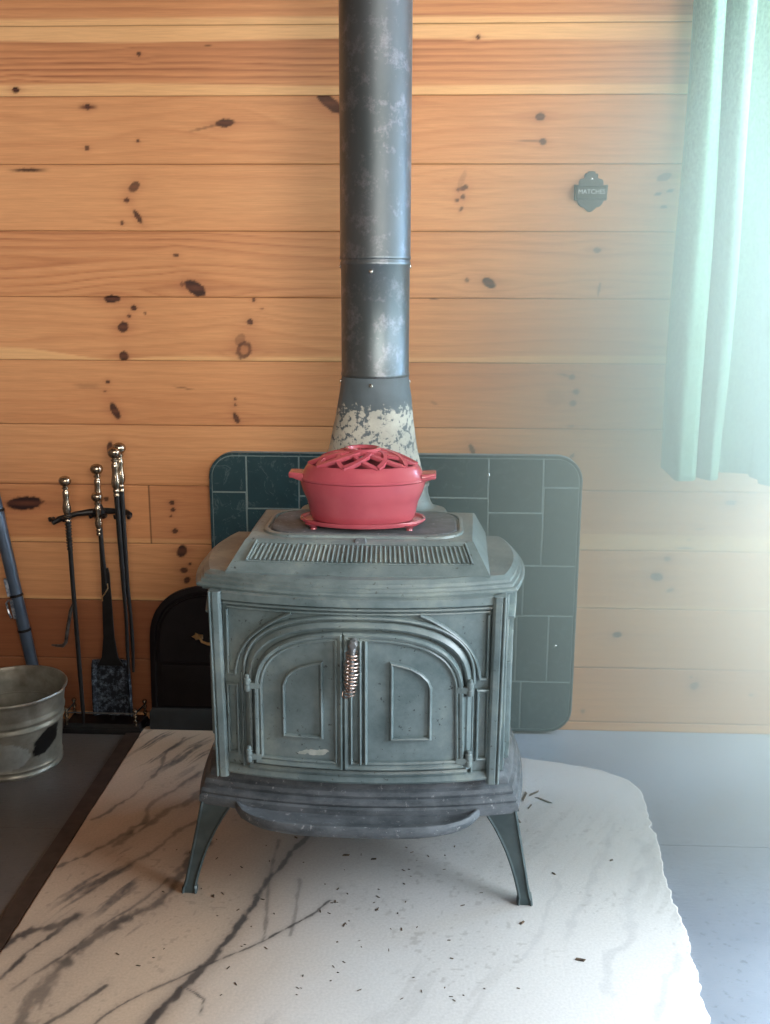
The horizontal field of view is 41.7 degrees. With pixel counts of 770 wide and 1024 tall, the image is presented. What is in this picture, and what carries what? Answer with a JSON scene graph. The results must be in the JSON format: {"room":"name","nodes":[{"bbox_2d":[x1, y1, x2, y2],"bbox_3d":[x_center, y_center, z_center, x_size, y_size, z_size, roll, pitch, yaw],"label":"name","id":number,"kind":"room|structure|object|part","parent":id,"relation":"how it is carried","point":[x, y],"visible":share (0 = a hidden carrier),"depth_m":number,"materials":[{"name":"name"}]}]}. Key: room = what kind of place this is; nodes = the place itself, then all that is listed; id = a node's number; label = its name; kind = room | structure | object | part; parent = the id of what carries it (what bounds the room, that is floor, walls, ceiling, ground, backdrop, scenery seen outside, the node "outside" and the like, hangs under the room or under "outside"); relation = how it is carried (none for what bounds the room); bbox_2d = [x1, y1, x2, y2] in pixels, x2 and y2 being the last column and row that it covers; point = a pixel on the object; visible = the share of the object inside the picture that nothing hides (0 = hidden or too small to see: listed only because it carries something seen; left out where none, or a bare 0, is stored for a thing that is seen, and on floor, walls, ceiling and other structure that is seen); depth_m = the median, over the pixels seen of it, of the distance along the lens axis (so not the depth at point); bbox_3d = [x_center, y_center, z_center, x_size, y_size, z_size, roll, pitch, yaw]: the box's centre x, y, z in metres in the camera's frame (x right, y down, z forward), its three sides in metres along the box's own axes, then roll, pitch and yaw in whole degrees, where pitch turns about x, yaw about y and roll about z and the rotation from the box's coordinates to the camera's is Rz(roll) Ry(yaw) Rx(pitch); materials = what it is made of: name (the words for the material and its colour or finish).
{"room":"cabin living room","nodes":[
{"label":"cabin living room","id":0,"kind":"room"},
{"bbox_2d":[0,0,769,733],"bbox_3d":[0.191,-0.535,3.208,5.500,2.632,0.004,1,13,2],"label":"wall","id":1,"kind":"structure","parent":0,"point":[170,272],"depth_m":3.19,"materials":[{"name":"brown wood"}]},
{"bbox_2d":[574,171,607,211],"bbox_3d":[0.627,-0.974,3.069,0.100,0.119,0.031,1,13,2],"label":"holder","id":2,"kind":"object","parent":1,"relation":"attached to","point":[590,193],"visible":1,"depth_m":3.07,"materials":[{"name":"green metal"}]},
{"bbox_3d":[1.748,-1.566,2.777,1.820,0.020,0.020,1,13,2],"label":"curtain rod","id":3,"kind":"object","parent":1,"relation":"attached to","visible":0},
{"bbox_2d":[661,0,769,485],"bbox_3d":[1.179,-0.826,2.960,0.639,1.507,0.125,1,13,2],"label":"curtain","id":4,"kind":"object","parent":3,"relation":"hanging from","point":[716,415],"visible":1,"depth_m":2.98,"materials":[{"name":"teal fabric"}]},
{"bbox_2d":[0,719,769,1023],"bbox_3d":[0.092,1.232,1.393,5.500,0.004,4.730,1,13,2],"label":"floor","id":5,"kind":"structure","parent":0,"point":[706,796],"depth_m":2.89,"materials":[{"name":"grey paint"}]},
{"bbox_2d":[0,495,38,664],"bbox_3d":[-1.261,0.171,3.386,0.209,1.163,0.052,2,13,7],"label":"tube","id":6,"kind":"object","parent":5,"relation":"on","point":[12,582],"visible":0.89,"depth_m":3.40,"materials":[{"name":"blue metal"}]},
{"bbox_2d":[0,665,67,781],"bbox_3d":[-1.189,0.671,3.220,0.349,0.262,0.349,-10,17,-38],"label":"bucket","id":7,"kind":"object","parent":5,"relation":"on","point":[32,700],"visible":1,"depth_m":3.15,"materials":[{"name":"metal"}]},
{"bbox_2d":[48,464,149,734],"bbox_3d":[-0.958,0.300,3.359,0.282,0.924,0.146,1,13,2],"label":"stand","id":8,"kind":"object","parent":5,"relation":"on","point":[98,724],"visible":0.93,"depth_m":3.44,"materials":[{"name":"black metal"}]},
{"bbox_3d":[-1.083,0.693,3.436,0.016,0.064,0.016,1,13,2],"label":"rail post","id":9,"kind":"part","parent":8,"relation":"part of","materials":[{"name":"gold metal"}]},
{"bbox_2d":[51,476,84,723],"bbox_3d":[-1.046,0.298,3.299,0.094,0.845,0.042,1,13,2],"label":"poker","id":10,"kind":"object","parent":8,"relation":"hanging from","point":[64,481],"visible":1,"depth_m":3.29,"materials":[{"name":"black metal"}]},
{"bbox_3d":[-1.018,-0.041,3.222,0.039,0.150,0.039,1,13,2],"label":"handle","id":11,"kind":"part","parent":10,"relation":"part of","materials":[{"name":"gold metal"}]},
{"bbox_3d":[-1.080,0.675,3.512,0.016,0.064,0.016,1,13,2],"label":"rail post","id":12,"kind":"part","parent":8,"relation":"part of","materials":[{"name":"gold metal"}]},
{"bbox_3d":[-0.939,-0.079,3.300,0.041,0.158,0.041,1,13,2],"label":"handle","id":13,"kind":"part","parent":8,"relation":"part of","materials":[{"name":"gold metal"}]},
{"bbox_3d":[-0.966,0.682,3.428,0.236,0.006,0.006,1,13,2],"label":"rail","id":14,"kind":"part","parent":8,"relation":"part of","materials":[{"name":"black metal"}]},
{"bbox_3d":[-0.939,0.340,3.396,0.018,0.770,0.017,1,13,2],"label":"post","id":15,"kind":"part","parent":8,"relation":"part of","materials":[{"name":"black metal"}]},
{"bbox_2d":[91,492,132,716],"bbox_3d":[-0.925,0.314,3.364,0.138,0.775,0.039,1,13,2],"label":"shovel","id":16,"kind":"object","parent":8,"relation":"hanging from","point":[110,680],"visible":1,"depth_m":3.41,"materials":[{"name":"black metal"}]},
{"bbox_3d":[-0.936,0.006,3.295,0.038,0.145,0.038,1,13,2],"label":"handle","id":17,"kind":"part","parent":16,"relation":"part of","materials":[{"name":"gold metal"}]},
{"bbox_2d":[107,442,134,673],"bbox_3d":[-0.855,0.160,3.295,0.042,0.777,0.062,11,17,39],"label":"tongs","id":18,"kind":"object","parent":8,"relation":"hanging from","point":[115,452],"visible":1,"depth_m":3.27,"materials":[{"name":"black metal"}]},
{"bbox_3d":[-0.860,-0.127,3.221,0.042,0.161,0.042,1,13,2],"label":"handle","id":19,"kind":"part","parent":18,"relation":"part of","materials":[{"name":"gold metal"}]},
{"bbox_3d":[-0.848,-0.142,3.233,0.042,0.161,0.042,1,13,2],"label":"handle","id":20,"kind":"part","parent":18,"relation":"part of","materials":[{"name":"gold metal"}]},
{"bbox_3d":[-0.859,0.209,3.298,0.022,0.680,0.017,1,13,2],"label":"arm","id":21,"kind":"part","parent":18,"relation":"part of","materials":[{"name":"black metal"}]},
{"bbox_3d":[-0.846,0.205,3.313,0.022,0.680,0.017,1,13,2],"label":"arm","id":22,"kind":"part","parent":18,"relation":"part of","materials":[{"name":"black metal"}]},
{"bbox_3d":[-0.848,0.696,3.426,0.016,0.064,0.016,1,13,2],"label":"rail post","id":23,"kind":"part","parent":8,"relation":"part of","materials":[{"name":"gold metal"}]},
{"bbox_3d":[-0.832,0.678,3.502,0.016,0.064,0.016,1,13,2],"label":"rail post","id":24,"kind":"part","parent":8,"relation":"part of","materials":[{"name":"gold metal"}]},
{"bbox_2d":[0,726,710,1023],"bbox_3d":[-0.055,0.939,2.634,1.619,0.010,1.665,1,13,2],"label":"hearth slab","id":25,"kind":"object","parent":5,"relation":"on","point":[103,898],"visible":0.68,"depth_m":2.42,"materials":[{"name":"stone"}]},
{"bbox_2d":[0,733,139,951],"bbox_3d":[-0.890,0.930,2.662,0.053,0.009,1.750,1,13,2],"label":"trim","id":26,"kind":"structure","parent":25,"relation":"attached to","point":[14,914],"depth_m":2.76,"materials":[{"name":"brown wood"}]},
{"bbox_2d":[150,586,212,730],"bbox_3d":[-0.565,0.497,3.393,0.472,0.507,0.058,1,12,2],"label":"fireplace screen","id":27,"kind":"object","parent":25,"relation":"on","point":[181,699],"visible":0.43,"depth_m":3.41,"materials":[{"name":"black paint"}]},
{"bbox_3d":[-0.564,0.394,3.378,0.404,0.238,0.011,1,12,2],"label":"panel","id":28,"kind":"part","parent":27,"relation":"part of","materials":[{"name":"black paint"}]},
{"bbox_3d":[-0.565,0.590,3.420,0.380,0.143,0.010,1,12,2],"label":"panel","id":29,"kind":"part","parent":27,"relation":"part of","materials":[{"name":"black paint"}]},
{"bbox_3d":[-0.565,0.426,3.365,0.164,0.038,0.034,1,12,2],"label":"handle","id":30,"kind":"part","parent":27,"relation":"part of","materials":[{"name":"gold metal"}]},
{"bbox_2d":[181,481,532,905],"bbox_3d":[-0.058,0.439,2.651,0.876,0.957,0.753,1,13,3],"label":"wood stove","id":31,"kind":"object","parent":25,"relation":"on","point":[361,680],"visible":0.98,"depth_m":2.37,"materials":[{"name":"metal"}]},
{"bbox_3d":[-0.439,0.825,2.544,0.138,0.250,0.093,1,13,3],"label":"leg","id":32,"kind":"part","parent":31,"relation":"part of","materials":[{"name":"metal"}]},
{"bbox_3d":[-0.410,0.350,2.640,0.054,0.459,0.400,1,13,3],"label":"panel","id":33,"kind":"part","parent":31,"relation":"part of","materials":[{"name":"metal"}]},
{"bbox_3d":[-0.393,0.404,2.420,0.037,0.466,0.071,1,13,3],"label":"corner post","id":34,"kind":"part","parent":31,"relation":"part of","materials":[{"name":"metal"}]},
{"bbox_3d":[-0.203,0.436,2.354,0.216,0.339,0.026,2,13,9],"label":"door","id":35,"kind":"part","parent":31,"relation":"part of","materials":[{"name":"metal"}]},
{"bbox_3d":[-0.193,0.435,2.346,0.099,0.194,0.012,2,13,9],"label":"raised panel","id":36,"kind":"part","parent":31,"relation":"part of","materials":[{"name":"metal"}]},
{"bbox_3d":[-0.073,0.349,2.296,0.025,0.129,0.042,1,13,3],"label":"door handle","id":37,"kind":"part","parent":31,"relation":"part of","materials":[{"name":"metal"}]},
{"bbox_3d":[-0.068,0.414,2.358,0.644,0.456,0.057,1,13,3],"label":"moulding","id":38,"kind":"part","parent":31,"relation":"part of","materials":[{"name":"metal"}]},
{"bbox_3d":[-0.059,0.130,2.528,0.816,0.046,0.492,1,13,3],"label":"plate","id":39,"kind":"part","parent":31,"relation":"part of","materials":[{"name":"metal"}]},
{"bbox_3d":[-0.055,0.632,2.658,0.830,0.098,0.521,1,13,3],"label":"plate","id":40,"kind":"part","parent":31,"relation":"part of","materials":[{"name":"metal"}]},
{"bbox_2d":[300,512,425,530],"bbox_3d":[-0.056,0.021,2.546,0.317,0.022,0.196,1,13,2],"label":"trivet","id":41,"kind":"object","parent":31,"relation":"on","point":[306,517],"visible":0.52,"depth_m":2.48,"materials":[{"name":"red metal"}]},
{"bbox_2d":[288,444,435,524],"bbox_3d":[-0.056,-0.073,2.525,0.366,0.182,0.197,1,13,2],"label":"pot","id":42,"kind":"object","parent":41,"relation":"on","point":[383,486],"visible":1,"depth_m":2.46,"materials":[{"name":"red metal"}]},
{"bbox_3d":[-0.219,-0.093,2.527,0.037,0.023,0.069,1,13,2],"label":"handle","id":43,"kind":"part","parent":42,"relation":"part of","materials":[{"name":"red metal"}]},
{"bbox_3d":[-0.056,-0.033,2.534,0.315,0.101,0.196,1,13,2],"label":"pot","id":44,"kind":"part","parent":42,"relation":"part of","materials":[{"name":"red ceramic"}]},
{"bbox_3d":[-0.055,-0.102,2.518,0.318,0.040,0.197,1,13,2],"label":"lid","id":45,"kind":"part","parent":42,"relation":"part of","materials":[{"name":"red metal"}]},
{"bbox_3d":[0.109,-0.089,2.513,0.037,0.023,0.069,1,13,2],"label":"handle","id":46,"kind":"part","parent":42,"relation":"part of","materials":[{"name":"red metal"}]},
{"bbox_3d":[-0.050,0.029,2.579,0.464,0.008,0.250,1,13,3],"label":"griddle lid","id":47,"kind":"part","parent":31,"relation":"part of","materials":[{"name":"metal"}]},
{"bbox_2d":[328,0,421,468],"bbox_3d":[-0.033,-0.898,2.619,0.293,1.662,0.190,1,13,2],"label":"stovepipe","id":48,"kind":"object","parent":31,"relation":"on","point":[374,407],"visible":0.93,"depth_m":2.58,"materials":[{"name":"metal"}]},
{"bbox_3d":[0.046,0.440,2.341,0.285,0.339,0.030,0,13,-2],"label":"door","id":49,"kind":"part","parent":31,"relation":"part of","materials":[{"name":"metal"}]},
{"bbox_3d":[0.060,0.438,2.333,0.099,0.196,0.012,0,13,-3],"label":"raised panel","id":50,"kind":"part","parent":31,"relation":"part of","materials":[{"name":"metal"}]},
{"bbox_3d":[0.261,0.414,2.385,0.037,0.466,0.071,1,13,3],"label":"corner post","id":51,"kind":"part","parent":31,"relation":"part of","materials":[{"name":"metal"}]},
{"bbox_3d":[0.303,0.361,2.602,0.054,0.459,0.400,1,13,3],"label":"panel","id":52,"kind":"part","parent":31,"relation":"part of","materials":[{"name":"metal"}]},
{"bbox_3d":[0.303,0.837,2.504,0.128,0.250,0.093,1,13,3],"label":"leg","id":53,"kind":"part","parent":31,"relation":"part of","materials":[{"name":"metal"}]},
{"bbox_2d":[116,790,612,1000],"bbox_3d":[-0.009,0.961,2.507,1.280,0.003,0.793,-4,14,-17],"label":"debris","id":54,"kind":"object","parent":25,"relation":"on","point":[525,793],"visible":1,"depth_m":2.50,"materials":[{"name":"brown plant"}]},
{"bbox_2d":[209,451,582,731],"bbox_3d":[0.030,0.275,3.376,1.212,0.952,0.039,1,13,2],"label":"board","id":55,"kind":"object","parent":5,"relation":"on","point":[533,502],"visible":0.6,"depth_m":3.30,"materials":[{"name":"tile"}]}
]}

